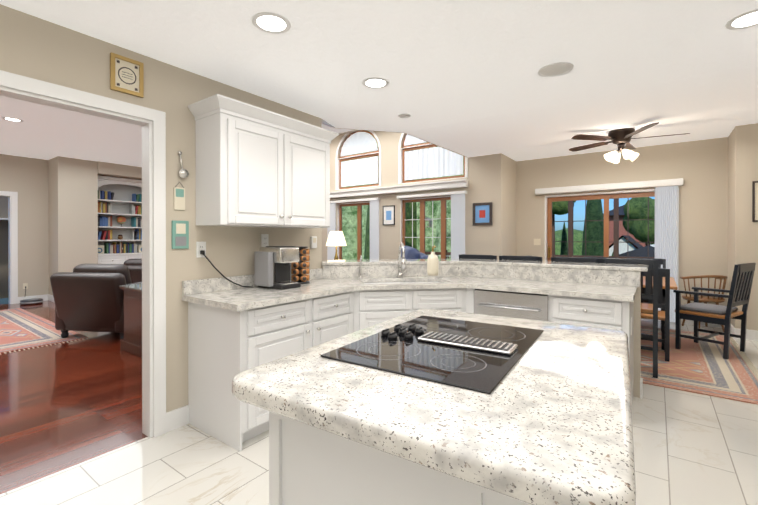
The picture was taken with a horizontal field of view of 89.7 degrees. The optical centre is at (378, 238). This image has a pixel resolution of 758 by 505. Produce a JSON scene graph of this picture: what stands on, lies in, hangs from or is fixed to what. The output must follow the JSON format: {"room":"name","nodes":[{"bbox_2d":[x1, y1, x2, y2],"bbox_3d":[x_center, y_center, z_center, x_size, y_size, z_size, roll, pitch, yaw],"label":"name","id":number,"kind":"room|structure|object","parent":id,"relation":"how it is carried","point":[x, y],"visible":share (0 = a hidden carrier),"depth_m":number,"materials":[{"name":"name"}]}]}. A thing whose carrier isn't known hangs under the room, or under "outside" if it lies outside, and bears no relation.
{"room":"kitchen","nodes":[
{"label":"kitchen","id":0,"kind":"room"},
{"bbox_2d":[0,196,8,298],"bbox_3d":[-8.331,0.091,7.780,0.450,2.400,1.470,0,0,36],"label":"wall","id":1,"kind":"structure","parent":0,"point":[4,291],"depth_m":8.30,"materials":[{"name":"grey paint"}]},
{"bbox_2d":[0,154,141,296],"bbox_3d":[-6.711,-0.734,7.877,0.850,4.050,8.340,0,0,36],"label":"wall","id":2,"kind":"structure","parent":0,"point":[57,214],"depth_m":7.85,"materials":[{"name":"paint"}]},
{"bbox_2d":[0,191,17,303],"bbox_3d":[-7.596,0.178,7.244,0.170,2.230,1.050,0,0,36],"label":"door frame","id":3,"kind":"structure","parent":2,"relation":"attached to","point":[13,245],"depth_m":7.58,"materials":[{"name":"white wood"}]},
{"bbox_2d":[23,283,27,294],"bbox_3d":[-7.153,1.008,7.709,0.038,0.225,0.061,0,0,36],"label":"outlet","id":4,"kind":"object","parent":2,"relation":"attached to","point":[25,286],"visible":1,"depth_m":7.70,"materials":[{"name":"beige plastic"}]},
{"bbox_2d":[18,294,46,303],"bbox_3d":[-7.096,1.226,7.811,0.015,0.130,0.450,0,0,36],"label":"baseboard","id":5,"kind":"structure","parent":2,"relation":"attached to","point":[44,297],"depth_m":7.81,"materials":[{"name":"white"}]},
{"bbox_2d":[47,294,54,302],"bbox_3d":[-6.701,1.226,7.830,0.630,0.130,0.015,0,0,36],"label":"baseboard","id":6,"kind":"structure","parent":2,"relation":"attached to","point":[49,297],"depth_m":7.89,"materials":[{"name":"white wood"}]},
{"bbox_2d":[0,301,147,493],"bbox_3d":[-3.723,1.324,5.736,8.110,0.049,8.390,0,0,36],"label":"floor","id":7,"kind":"structure","parent":0,"point":[65,405],"depth_m":3.03,"materials":[{"name":"brown wood"}]},
{"bbox_2d":[20,298,42,304],"bbox_3d":[-6.938,1.245,7.615,0.350,0.091,0.350,0,0,36],"label":"robot vacuum","id":8,"kind":"object","parent":7,"relation":"on","point":[32,301],"visible":0.98,"depth_m":7.53,"materials":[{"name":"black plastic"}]},
{"bbox_2d":[0,308,87,353],"bbox_3d":[-6.098,1.295,4.905,3.670,0.009,2.850,0,0,36],"label":"living room rug","id":9,"kind":"object","parent":7,"relation":"on","point":[21,329],"visible":1,"depth_m":5.26,"materials":[{"name":"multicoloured carpet"}]},
{"bbox_2d":[50,264,141,338],"bbox_3d":[-3.620,0.808,5.280,1.140,0.961,1.089,0,0,9],"label":"leather armchair","id":10,"kind":"object","parent":9,"relation":"on","point":[88,297],"visible":0.65,"depth_m":4.80,"materials":[{"name":"brown leather"}]},
{"bbox_2d":[98,175,141,263],"bbox_3d":[-5.967,-0.057,8.914,0.529,2.690,1.250,0,0,36],"label":"built-in bookshelf","id":11,"kind":"object","parent":7,"relation":"on","point":[119,220],"visible":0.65,"depth_m":8.94,"materials":[{"name":"white wood"}]},
{"bbox_2d":[120,284,141,357],"bbox_3d":[-2.090,0.926,4.265,1.850,0.754,0.770,0,0,36],"label":"desk","id":12,"kind":"object","parent":7,"relation":"on","point":[131,342],"visible":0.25,"depth_m":4.34,"materials":[{"name":"brown wood"}]},
{"bbox_2d":[124,259,141,282],"bbox_3d":[-3.920,0.814,6.714,1.140,0.961,1.089,0,0,4],"label":"leather armchair","id":13,"kind":"object","parent":7,"relation":"on","point":[134,266],"visible":0.12,"depth_m":6.20,"materials":[{"name":"brown leather"}]},
{"bbox_2d":[401,246,428,258],"bbox_3d":[0.206,0.709,6.132,1.111,1.176,1.960,0,0,1],"label":"sofa","id":14,"kind":"object","parent":7,"relation":"on","point":[412,253],"visible":0.17,"depth_m":5.37,"materials":[{"name":"fabric"}]},
{"bbox_3d":[-0.815,0.963,7.271,0.560,0.660,0.560,0,0,36],"label":"side table","id":15,"kind":"object","parent":7,"relation":"on","visible":0},
{"bbox_2d":[326,231,346,259],"bbox_3d":[-0.815,0.242,7.268,0.400,0.780,0.400,0,0,36],"label":"light","id":16,"kind":"object","parent":15,"relation":"on","point":[336,238],"visible":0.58,"depth_m":7.14,"materials":[{"name":"white fabric"}]},
{"bbox_2d":[0,4,321,411],"bbox_3d":[-1.936,-0.165,2.008,0.115,2.950,4.480,0,0,36],"label":"wall","id":17,"kind":"structure","parent":0,"point":[34,47],"depth_m":2.63,"materials":[{"name":"beige paint"}]},
{"bbox_2d":[0,70,165,437],"bbox_3d":[-2.060,0.231,1.839,0.155,2.160,1.910,0,0,36],"label":"door frame","id":18,"kind":"structure","parent":17,"relation":"attached to","point":[151,122],"depth_m":2.51,"materials":[{"name":"white wood"}]},
{"bbox_2d":[110,52,143,97],"bbox_3d":[-1.575,-1.021,2.386,0.017,0.220,0.180,0,0,36],"label":"picture","id":19,"kind":"object","parent":17,"relation":"attached to","point":[126,75],"visible":1,"depth_m":2.38,"materials":[{"name":"gold metal"}]},
{"bbox_2d":[166,405,188,425],"bbox_3d":[-1.109,1.241,3.256,0.015,0.130,1.495,0,0,36],"label":"baseboard","id":20,"kind":"structure","parent":17,"relation":"attached to","point":[177,418],"depth_m":2.63,"materials":[{"name":"white wood"}]},
{"bbox_2d":[174,183,184,209],"bbox_3d":[-1.387,-0.300,2.650,0.012,0.197,0.075,0,0,36],"label":"sign plaque","id":21,"kind":"object","parent":17,"relation":"attached to","point":[179,198],"visible":1,"depth_m":2.65,"materials":[{"name":"beige"}]},
{"bbox_2d":[172,220,188,248],"bbox_3d":[-1.382,-0.029,2.653,0.016,0.195,0.115,0,0,36],"label":"sign","id":22,"kind":"object","parent":17,"relation":"attached to","point":[180,234],"visible":1,"depth_m":2.65,"materials":[{"name":"teal"}]},
{"bbox_2d":[178,151,188,177],"bbox_3d":[-1.364,-0.516,2.658,0.034,0.185,0.067,0,0,36],"label":"ladle","id":23,"kind":"object","parent":17,"relation":"hanging from","point":[183,173],"visible":0.96,"depth_m":2.65,"materials":[{"name":"silver metal"}]},
{"bbox_2d":[196,242,205,257],"bbox_3d":[-1.296,0.078,2.780,0.008,0.116,0.072,0,0,36],"label":"outlet","id":24,"kind":"object","parent":17,"relation":"attached to","point":[200,246],"depth_m":2.77,"materials":[{"name":"white plastic"}]},
{"bbox_2d":[182,270,321,293],"bbox_3d":[-0.966,0.342,3.213,0.030,0.100,1.368,0,0,36],"label":"backsplash","id":25,"kind":"structure","parent":17,"relation":"attached to","point":[199,286],"depth_m":2.87,"materials":[{"name":"beige stone"}]},
{"bbox_2d":[194,106,333,227],"bbox_3d":[-0.876,-0.488,3.078,0.333,0.780,1.060,0,0,36],"label":"upper cabinet","id":26,"kind":"object","parent":17,"relation":"attached to","point":[252,171],"depth_m":2.79,"materials":[{"name":"white wood"}]},
{"bbox_2d":[261,234,268,246],"bbox_3d":[-0.966,0.016,3.232,0.008,0.116,0.072,0,0,36],"label":"outlet","id":27,"kind":"object","parent":17,"relation":"attached to","point":[264,237],"depth_m":3.23,"materials":[{"name":"white plastic"}]},
{"bbox_2d":[310,236,316,247],"bbox_3d":[-0.630,0.032,3.674,0.031,0.115,0.070,0,0,36],"label":"outlet","id":28,"kind":"object","parent":17,"relation":"attached to","point":[313,239],"depth_m":3.65,"materials":[{"name":"white plastic"}]},
{"bbox_2d":[0,96,352,166],"bbox_3d":[-4.277,-1.649,4.805,8.100,0.001,6.250,0,0,36],"label":"ceiling","id":29,"kind":"structure","parent":0,"point":[40,131],"depth_m":6.09,"materials":[{"name":"white paint"}]},
{"bbox_2d":[2,117,22,121],"bbox_3d":[-5.057,-1.648,5.263,0.209,0.004,0.209,0,0,-9],"label":"recessed light","id":30,"kind":"object","parent":29,"relation":"in","point":[8,118],"depth_m":5.26,"materials":[{"name":"white"}]},
{"bbox_2d":[251,12,290,33],"bbox_3d":[-0.593,-1.188,2.103,0.209,0.004,0.209,0,0,-9],"label":"recessed light","id":31,"kind":"object","parent":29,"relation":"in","point":[271,22],"depth_m":2.09,"materials":[{"name":"white"}]},
{"bbox_2d":[362,77,388,88],"bbox_3d":[-0.026,-1.191,2.914,0.209,0.004,0.209,0,0,-9],"label":"recessed light","id":32,"kind":"object","parent":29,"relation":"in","point":[374,82],"depth_m":2.90,"materials":[{"name":"white"}]},
{"bbox_2d":[398,114,410,117],"bbox_3d":[0.246,-1.192,3.694,0.123,0.006,0.123,0,0,-9],"label":"recessed light","id":33,"kind":"object","parent":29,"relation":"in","point":[400,115],"depth_m":3.68,"materials":[{"name":"white"}]},
{"bbox_2d":[538,62,573,76],"bbox_3d":[1.242,-1.189,2.683,0.229,0.006,0.229,0,0,-9],"label":"speaker","id":34,"kind":"object","parent":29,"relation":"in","point":[553,69],"depth_m":2.67,"materials":[{"name":"white plastic"}]},
{"bbox_2d":[725,9,757,29],"bbox_3d":[2.012,-1.188,2.060,0.209,0.004,0.209,0,0,-9],"label":"recessed light","id":35,"kind":"object","parent":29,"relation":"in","point":[748,18],"depth_m":2.08,"materials":[{"name":"white"}]},
{"bbox_2d":[339,130,361,134],"bbox_3d":[-2.436,-2.207,7.329,8.100,1.100,0.100,0,0,36],"label":"wall","id":36,"kind":"structure","parent":0,"point":[351,131],"depth_m":5.92,"materials":[{"name":"beige paint"}]},
{"bbox_2d":[0,319,757,504],"bbox_3d":[1.186,1.333,2.700,4.180,0.050,9.270,0,0,36],"label":"floor","id":37,"kind":"structure","parent":0,"point":[690,448],"depth_m":2.20,"materials":[{"name":"tile"}]},
{"bbox_2d":[188,290,357,451],"bbox_3d":[-0.778,0.869,2.965,0.628,0.876,1.096,0,0,36],"label":"base cabinet","id":38,"kind":"object","parent":37,"relation":"on","point":[216,337],"depth_m":2.57,"materials":[{"name":"white wood"}]},
{"bbox_2d":[182,274,377,309],"bbox_3d":[-0.608,0.411,3.121,0.718,0.038,1.640,0,0,36],"label":"countertop","id":39,"kind":"structure","parent":38,"relation":"on","point":[247,298],"depth_m":2.75,"materials":[{"name":"beige stone"}]},
{"bbox_2d":[200,250,252,287],"bbox_3d":[-1.148,0.236,2.907,0.038,0.308,0.409,0,0,43],"label":"cord","id":40,"kind":"object","parent":39,"relation":"on","point":[202,252],"visible":0.98,"depth_m":2.84,"materials":[{"name":"black plastic"}]},
{"bbox_2d":[255,246,300,289],"bbox_3d":[-0.827,0.224,3.076,0.300,0.332,0.250,0,0,36],"label":"coffee maker","id":41,"kind":"object","parent":39,"relation":"on","point":[272,267],"visible":0.98,"depth_m":3.00,"materials":[{"name":"silver metal"}]},
{"bbox_2d":[291,246,309,283],"bbox_3d":[-0.699,0.228,3.378,0.170,0.322,0.170,0,0,36],"label":"carousel","id":42,"kind":"object","parent":39,"relation":"on","point":[300,271],"visible":0.75,"depth_m":3.33,"materials":[{"name":"black plastic"}]},
{"bbox_2d":[242,406,465,504],"bbox_3d":[0.316,0.878,1.364,0.901,0.867,1.159,0,0,36],"label":"base cabinet","id":43,"kind":"object","parent":37,"relation":"on","point":[303,470],"depth_m":1.02,"materials":[{"name":"white wood"}]},
{"bbox_2d":[206,306,635,504],"bbox_3d":[0.309,0.415,1.350,1.038,0.055,1.328,0,0,36],"label":"countertop","id":44,"kind":"structure","parent":43,"relation":"on","point":[560,432],"depth_m":0.87,"materials":[{"name":"white stone"}]},
{"bbox_2d":[306,310,557,397],"bbox_3d":[0.247,0.371,1.420,0.605,0.030,0.793,0,0,36],"label":"cooktop","id":45,"kind":"object","parent":44,"relation":"in","point":[474,355],"depth_m":1.32,"materials":[{"name":"black glass"}]},
{"bbox_2d":[358,310,389,325],"bbox_3d":[0.050,0.906,3.266,0.320,0.459,0.321,0,0,36],"label":"base cabinet","id":46,"kind":"object","parent":37,"relation":"on","point":[377,314],"depth_m":3.24,"materials":[{"name":"white wood"}]},
{"bbox_2d":[366,282,457,297],"bbox_3d":[0.281,0.410,3.316,0.644,0.038,0.644,0,0,36],"label":"countertop","id":47,"kind":"structure","parent":46,"relation":"on","point":[423,289],"depth_m":3.30,"materials":[{"name":"beige stone"}]},
{"bbox_2d":[462,290,633,329],"bbox_3d":[1.434,0.868,3.263,1.214,0.876,0.623,0,0,36],"label":"base cabinet","id":48,"kind":"object","parent":37,"relation":"on","point":[592,311],"depth_m":2.96,"materials":[{"name":"white wood"}]},
{"bbox_2d":[370,274,637,301],"bbox_3d":[0.941,0.417,3.463,2.299,0.053,0.881,0,0,36],"label":"countertop","id":49,"kind":"structure","parent":48,"relation":"on","point":[515,285],"depth_m":3.21,"materials":[{"name":"beige stone"}]},
{"bbox_2d":[427,246,438,275],"bbox_3d":[0.346,0.137,2.444,0.074,0.190,0.074,0,0,36],"label":"soap dispenser","id":50,"kind":"object","parent":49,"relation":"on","point":[432,264],"visible":1,"depth_m":2.42,"materials":[{"name":"beige ceramic"}]},
{"bbox_2d":[641,326,757,404],"bbox_3d":[2.686,1.295,4.868,3.010,0.010,2.660,0,0,36],"label":"rug","id":51,"kind":"object","parent":37,"relation":"on","point":[701,367],"visible":0.31,"depth_m":3.78,"materials":[{"name":"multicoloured carpet"}]},
{"bbox_2d":[459,254,496,259],"bbox_3d":[1.296,0.737,4.682,0.458,1.105,0.505,0,0,36],"label":"counter stool","id":52,"kind":"object","parent":51,"relation":"on","point":[465,256],"visible":0.06,"depth_m":4.48,"materials":[{"name":"grey paint"}]},
{"bbox_2d":[499,255,541,260],"bbox_3d":[1.692,0.738,4.393,0.458,1.105,0.505,0,0,36],"label":"counter stool","id":53,"kind":"object","parent":51,"relation":"on","point":[525,258],"visible":0.12,"depth_m":4.17,"materials":[{"name":"grey paint"}]},
{"bbox_2d":[551,257,600,262],"bbox_3d":[2.136,0.739,4.069,0.458,1.105,0.505,0,0,36],"label":"counter stool","id":54,"kind":"object","parent":51,"relation":"on","point":[575,259],"visible":0.15,"depth_m":3.86,"materials":[{"name":"grey paint"}]},
{"bbox_2d":[583,257,617,258],"bbox_3d":[3.510,0.792,6.106,0.498,0.985,0.545,0,0,36],"label":"dining chair","id":55,"kind":"object","parent":51,"relation":"on","point":[599,257],"visible":0.12,"depth_m":6.29,"materials":[{"name":"grey paint"}]},
{"bbox_2d":[601,258,657,377],"bbox_3d":[2.500,0.740,3.804,0.458,1.105,0.505,0,0,36],"label":"counter stool","id":56,"kind":"object","parent":51,"relation":"on","point":[647,308],"visible":0.38,"depth_m":3.54,"materials":[{"name":"grey paint"}]},
{"bbox_2d":[627,258,665,302],"bbox_3d":[4.011,0.794,5.741,0.498,0.985,0.545,0,0,36],"label":"dining chair","id":57,"kind":"object","parent":51,"relation":"on","point":[661,262],"visible":0.1,"depth_m":5.83,"materials":[{"name":"grey paint"}]},
{"bbox_2d":[641,268,669,361],"bbox_3d":[2.965,0.798,4.307,0.498,0.985,0.545,0,0,36],"label":"dining chair","id":58,"kind":"object","parent":51,"relation":"on","point":[665,314],"visible":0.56,"depth_m":4.02,"materials":[{"name":"grey paint"}]},
{"bbox_2d":[643,276,677,349],"bbox_3d":[3.229,0.913,5.213,1.300,0.750,1.300,0,0,36],"label":"dining table","id":59,"kind":"object","parent":51,"relation":"on","point":[673,285],"visible":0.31,"depth_m":4.44,"materials":[{"name":"brown wood"}]},
{"bbox_2d":[673,263,755,359],"bbox_3d":[3.865,0.778,4.399,0.580,1.025,0.580,0,0,-32],"label":"dining chair","id":60,"kind":"object","parent":51,"relation":"on","point":[697,312],"visible":1,"depth_m":4.30,"materials":[{"name":"grey paint"}]},
{"bbox_2d":[680,275,727,331],"bbox_3d":[4.624,0.888,5.438,0.538,0.791,0.496,0,0,6],"label":"chair","id":61,"kind":"object","parent":37,"relation":"on","point":[706,299],"visible":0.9,"depth_m":5.29,"materials":[{"name":"brown wood"}]},
{"bbox_2d":[0,0,757,160],"bbox_3d":[1.169,-1.332,2.736,4.260,0.280,9.320,0,0,36],"label":"ceiling","id":62,"kind":"structure","parent":0,"point":[462,77],"depth_m":2.53,"materials":[{"name":"white paint"}]},
{"bbox_2d":[404,134,425,145],"bbox_3d":[0.725,-2.014,7.653,0.488,0.217,0.023,0,0,36],"label":"sheer curtains","id":63,"kind":"object","parent":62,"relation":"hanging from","point":[409,140],"depth_m":7.70,"materials":[{"name":"white fabric"}]},
{"bbox_2d":[569,122,689,163],"bbox_3d":[3.213,-1.221,5.017,1.374,0.411,1.356,0,0,36],"label":"ceiling fan","id":64,"kind":"object","parent":62,"relation":"hanging from","point":[621,139],"visible":1,"depth_m":4.93,"materials":[{"name":"brown wood"}]},
{"bbox_2d":[358,298,425,313],"bbox_3d":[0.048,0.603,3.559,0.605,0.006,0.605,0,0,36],"label":"drawer front","id":65,"kind":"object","parent":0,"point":[391,305],"depth_m":3.26,"materials":[{"name":"white wood"}]},
{"bbox_2d":[322,119,466,156],"bbox_3d":[0.677,-1.975,5.264,0.515,1.550,3.870,0,0,36],"label":"wall","id":66,"kind":"structure","parent":0,"point":[324,122],"depth_m":4.22,"materials":[{"name":"beige paint"}]},
{"bbox_2d":[322,131,503,260],"bbox_3d":[-1.142,-0.738,9.057,8.160,4.050,0.170,0,0,36],"label":"wall","id":67,"kind":"structure","parent":0,"point":[485,178],"depth_m":7.25,"materials":[{"name":"beige paint"}]},
{"bbox_2d":[330,130,467,259],"bbox_3d":[0.217,-0.884,7.992,3.510,3.250,0.270,0,0,36],"label":"room window","id":68,"kind":"structure","parent":67,"relation":"in","point":[462,183],"depth_m":7.82,"materials":[{"name":"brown wood"}]},
{"bbox_2d":[327,246,335,259],"bbox_3d":[-1.076,0.326,8.876,0.253,0.307,0.089,0,0,36],"label":"vertical blind","id":69,"kind":"object","parent":68,"relation":"attached to","point":[331,250],"depth_m":8.88,"materials":[{"name":"white fabric"}]},
{"bbox_2d":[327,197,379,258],"bbox_3d":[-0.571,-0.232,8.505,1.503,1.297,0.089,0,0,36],"label":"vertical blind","id":70,"kind":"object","parent":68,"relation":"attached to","point":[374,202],"depth_m":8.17,"materials":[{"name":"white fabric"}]},
{"bbox_2d":[340,132,377,155],"bbox_3d":[-0.455,-2.144,8.512,1.062,0.469,0.023,0,0,36],"label":"sheer curtains","id":71,"kind":"object","parent":68,"relation":"hanging from","point":[359,142],"depth_m":8.49,"materials":[{"name":"white fabric"}]},
{"bbox_2d":[341,156,377,186],"bbox_3d":[-0.442,-1.490,8.506,1.032,0.584,0.023,0,0,36],"label":"sheer curtains","id":72,"kind":"object","parent":68,"relation":"hanging from","point":[363,171],"depth_m":8.49,"materials":[{"name":"white fabric"}]},
{"bbox_2d":[425,217,431,226],"bbox_3d":[0.967,-0.338,7.724,0.240,0.200,0.120,0,0,36],"label":"bird feeder","id":73,"kind":"object","parent":68,"relation":"attached to","point":[430,222],"depth_m":7.67,"materials":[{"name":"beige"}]},
{"bbox_2d":[397,191,466,258],"bbox_3d":[1.004,-0.258,7.357,1.489,1.237,0.089,0,0,36],"label":"vertical blind","id":74,"kind":"object","parent":68,"relation":"attached to","point":[457,223],"depth_m":7.04,"materials":[{"name":"white fabric"}]},
{"bbox_2d":[405,146,462,179],"bbox_3d":[1.048,-1.487,7.419,1.241,0.586,0.023,0,0,36],"label":"sheer curtains","id":75,"kind":"object","parent":68,"relation":"hanging from","point":[438,161],"depth_m":7.43,"materials":[{"name":"white fabric"}]},
{"bbox_2d":[473,202,491,224],"bbox_3d":[1.840,-0.445,6.787,0.355,0.400,0.024,0,0,36],"label":"framed picture","id":76,"kind":"object","parent":67,"relation":"attached to","point":[482,213],"visible":0.98,"depth_m":6.78,"materials":[{"name":"grey"}]},
{"bbox_2d":[504,155,515,255],"bbox_3d":[2.404,-0.121,7.123,0.150,2.830,0.880,0,0,36],"label":"wall","id":77,"kind":"structure","parent":0,"point":[509,206],"depth_m":6.97,"materials":[{"name":"beige paint"}]},
{"bbox_2d":[516,137,727,323],"bbox_3d":[3.956,-0.119,6.443,3.160,2.830,0.150,0,0,36],"label":"wall","id":78,"kind":"structure","parent":0,"point":[700,167],"depth_m":5.86,"materials":[{"name":"beige paint"}]},
{"bbox_2d":[534,239,540,244],"bbox_3d":[2.939,0.054,7.086,0.120,0.120,0.008,0,0,36],"label":"light switch","id":79,"kind":"object","parent":78,"relation":"attached to","point":[537,241],"visible":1,"depth_m":7.08,"materials":[{"name":"beige plastic"}]},
{"bbox_2d":[535,178,682,321],"bbox_3d":[3.756,0.178,6.416,2.130,2.195,0.129,0,0,36],"label":"vertical blind","id":80,"kind":"object","parent":78,"relation":"attached to","point":[666,219],"visible":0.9,"depth_m":5.92,"materials":[{"name":"white fabric"}]},
{"bbox_2d":[545,188,678,322],"bbox_3d":[3.875,0.251,6.503,1.940,2.090,0.150,0,0,36],"label":"sliding glass door","id":81,"kind":"structure","parent":78,"relation":"in","point":[605,196],"depth_m":6.50,"materials":[{"name":"brown wood"}]},
{"bbox_2d":[682,319,721,327],"bbox_3d":[4.836,1.233,5.703,0.480,0.130,0.015,0,0,36],"label":"baseboard","id":82,"kind":"structure","parent":78,"relation":"attached to","point":[690,322],"depth_m":5.70,"materials":[{"name":"white"}]},
{"bbox_2d":[633,272,640,397],"bbox_3d":[1.574,0.785,3.629,1.510,1.040,0.130,0,0,36],"label":"wall","id":83,"kind":"structure","parent":0,"point":[637,348],"depth_m":3.15,"materials":[{"name":"beige paint"}]},
{"bbox_2d":[466,262,641,285],"bbox_3d":[1.523,0.328,3.565,1.519,0.125,0.022,0,0,36],"label":"backsplash","id":84,"kind":"structure","parent":83,"relation":"attached to","point":[539,273],"depth_m":3.48,"materials":[{"name":"beige stone"}]},
{"bbox_2d":[640,378,642,394],"bbox_3d":[1.622,1.240,3.685,1.525,0.130,0.015,0,0,36],"label":"baseboard","id":85,"kind":"structure","parent":83,"relation":"attached to","point":[641,379],"depth_m":3.15,"materials":[{"name":"white wood"}]},
{"bbox_2d":[727,124,750,329],"bbox_3d":[4.930,-0.115,5.225,0.150,2.830,0.670,0,0,36],"label":"wall","id":86,"kind":"structure","parent":0,"point":[739,194],"depth_m":4.97,"materials":[{"name":"beige paint"}]},
{"bbox_2d":[730,323,735,337],"bbox_3d":[4.859,1.235,5.272,0.015,0.130,0.685,0,0,36],"label":"baseboard","id":87,"kind":"structure","parent":86,"relation":"attached to","point":[732,330],"depth_m":5.08,"materials":[{"name":"white wood"}]},
{"bbox_2d":[751,123,757,329],"bbox_3d":[5.092,-0.114,4.785,0.630,2.830,0.150,0,0,36],"label":"wall","id":88,"kind":"structure","parent":0,"point":[754,226],"depth_m":4.89,"materials":[{"name":"beige paint"}]},
{"bbox_2d":[736,328,757,340],"bbox_3d":[4.915,1.236,4.818,0.570,0.130,0.015,0,0,36],"label":"baseboard","id":89,"kind":"structure","parent":88,"relation":"attached to","point":[750,334],"depth_m":4.91,"materials":[{"name":"white"}]},
{"bbox_2d":[752,181,757,221],"bbox_3d":[4.885,-0.479,4.830,0.220,0.520,0.019,0,0,36],"label":"framed picture","id":90,"kind":"object","parent":88,"relation":"attached to","point":[754,201],"visible":0.97,"depth_m":4.88,"materials":[{"name":"black wood"}]},
{"label":"outside","id":91,"kind":"structure","parent":0,"visible":0},
{"bbox_3d":[35.388,3.796,53.110,120.000,0.100,112.180,0,0,36],"label":"ground","id":92,"kind":"structure","parent":91,"visible":0},
{"bbox_2d":[342,134,654,259],"bbox_3d":[2.680,-2.597,24.092,32.511,12.873,18.220,0,0,36],"label":"trees","id":93,"kind":"object","parent":92,"relation":"on","point":[594,229],"depth_m":17.26,"materials":[{"name":"green plant"}]},
{"bbox_2d":[419,199,654,258],"bbox_3d":[3.369,1.090,8.341,11.030,5.600,3.880,0,0,36],"label":"deck","id":94,"kind":"object","parent":92,"relation":"on","point":[616,236],"depth_m":8.90,"materials":[{"name":"brown wood"}]},
{"bbox_2d":[555,228,582,254],"bbox_3d":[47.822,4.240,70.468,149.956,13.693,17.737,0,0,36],"label":"tree","id":95,"kind":"object","parent":92,"relation":"on","point":[577,246],"depth_m":73.55,"materials":[{"name":"green plant"}]},
{"bbox_2d":[603,205,654,255],"bbox_3d":[25.287,0.213,32.202,11.600,7.200,18.750,0,0,36],"label":"neighbouring house","id":96,"kind":"structure","parent":92,"relation":"on","point":[623,247],"depth_m":33.21,"materials":[{"name":"brown brick"}]},
{"bbox_2d":[619,246,654,256],"bbox_3d":[11.456,2.064,16.210,3.800,3.600,3.800,0,0,36],"label":"gazebo","id":97,"kind":"object","parent":92,"relation":"on","point":[641,252],"depth_m":15.88,"materials":[{"name":"grey"}]}
]}

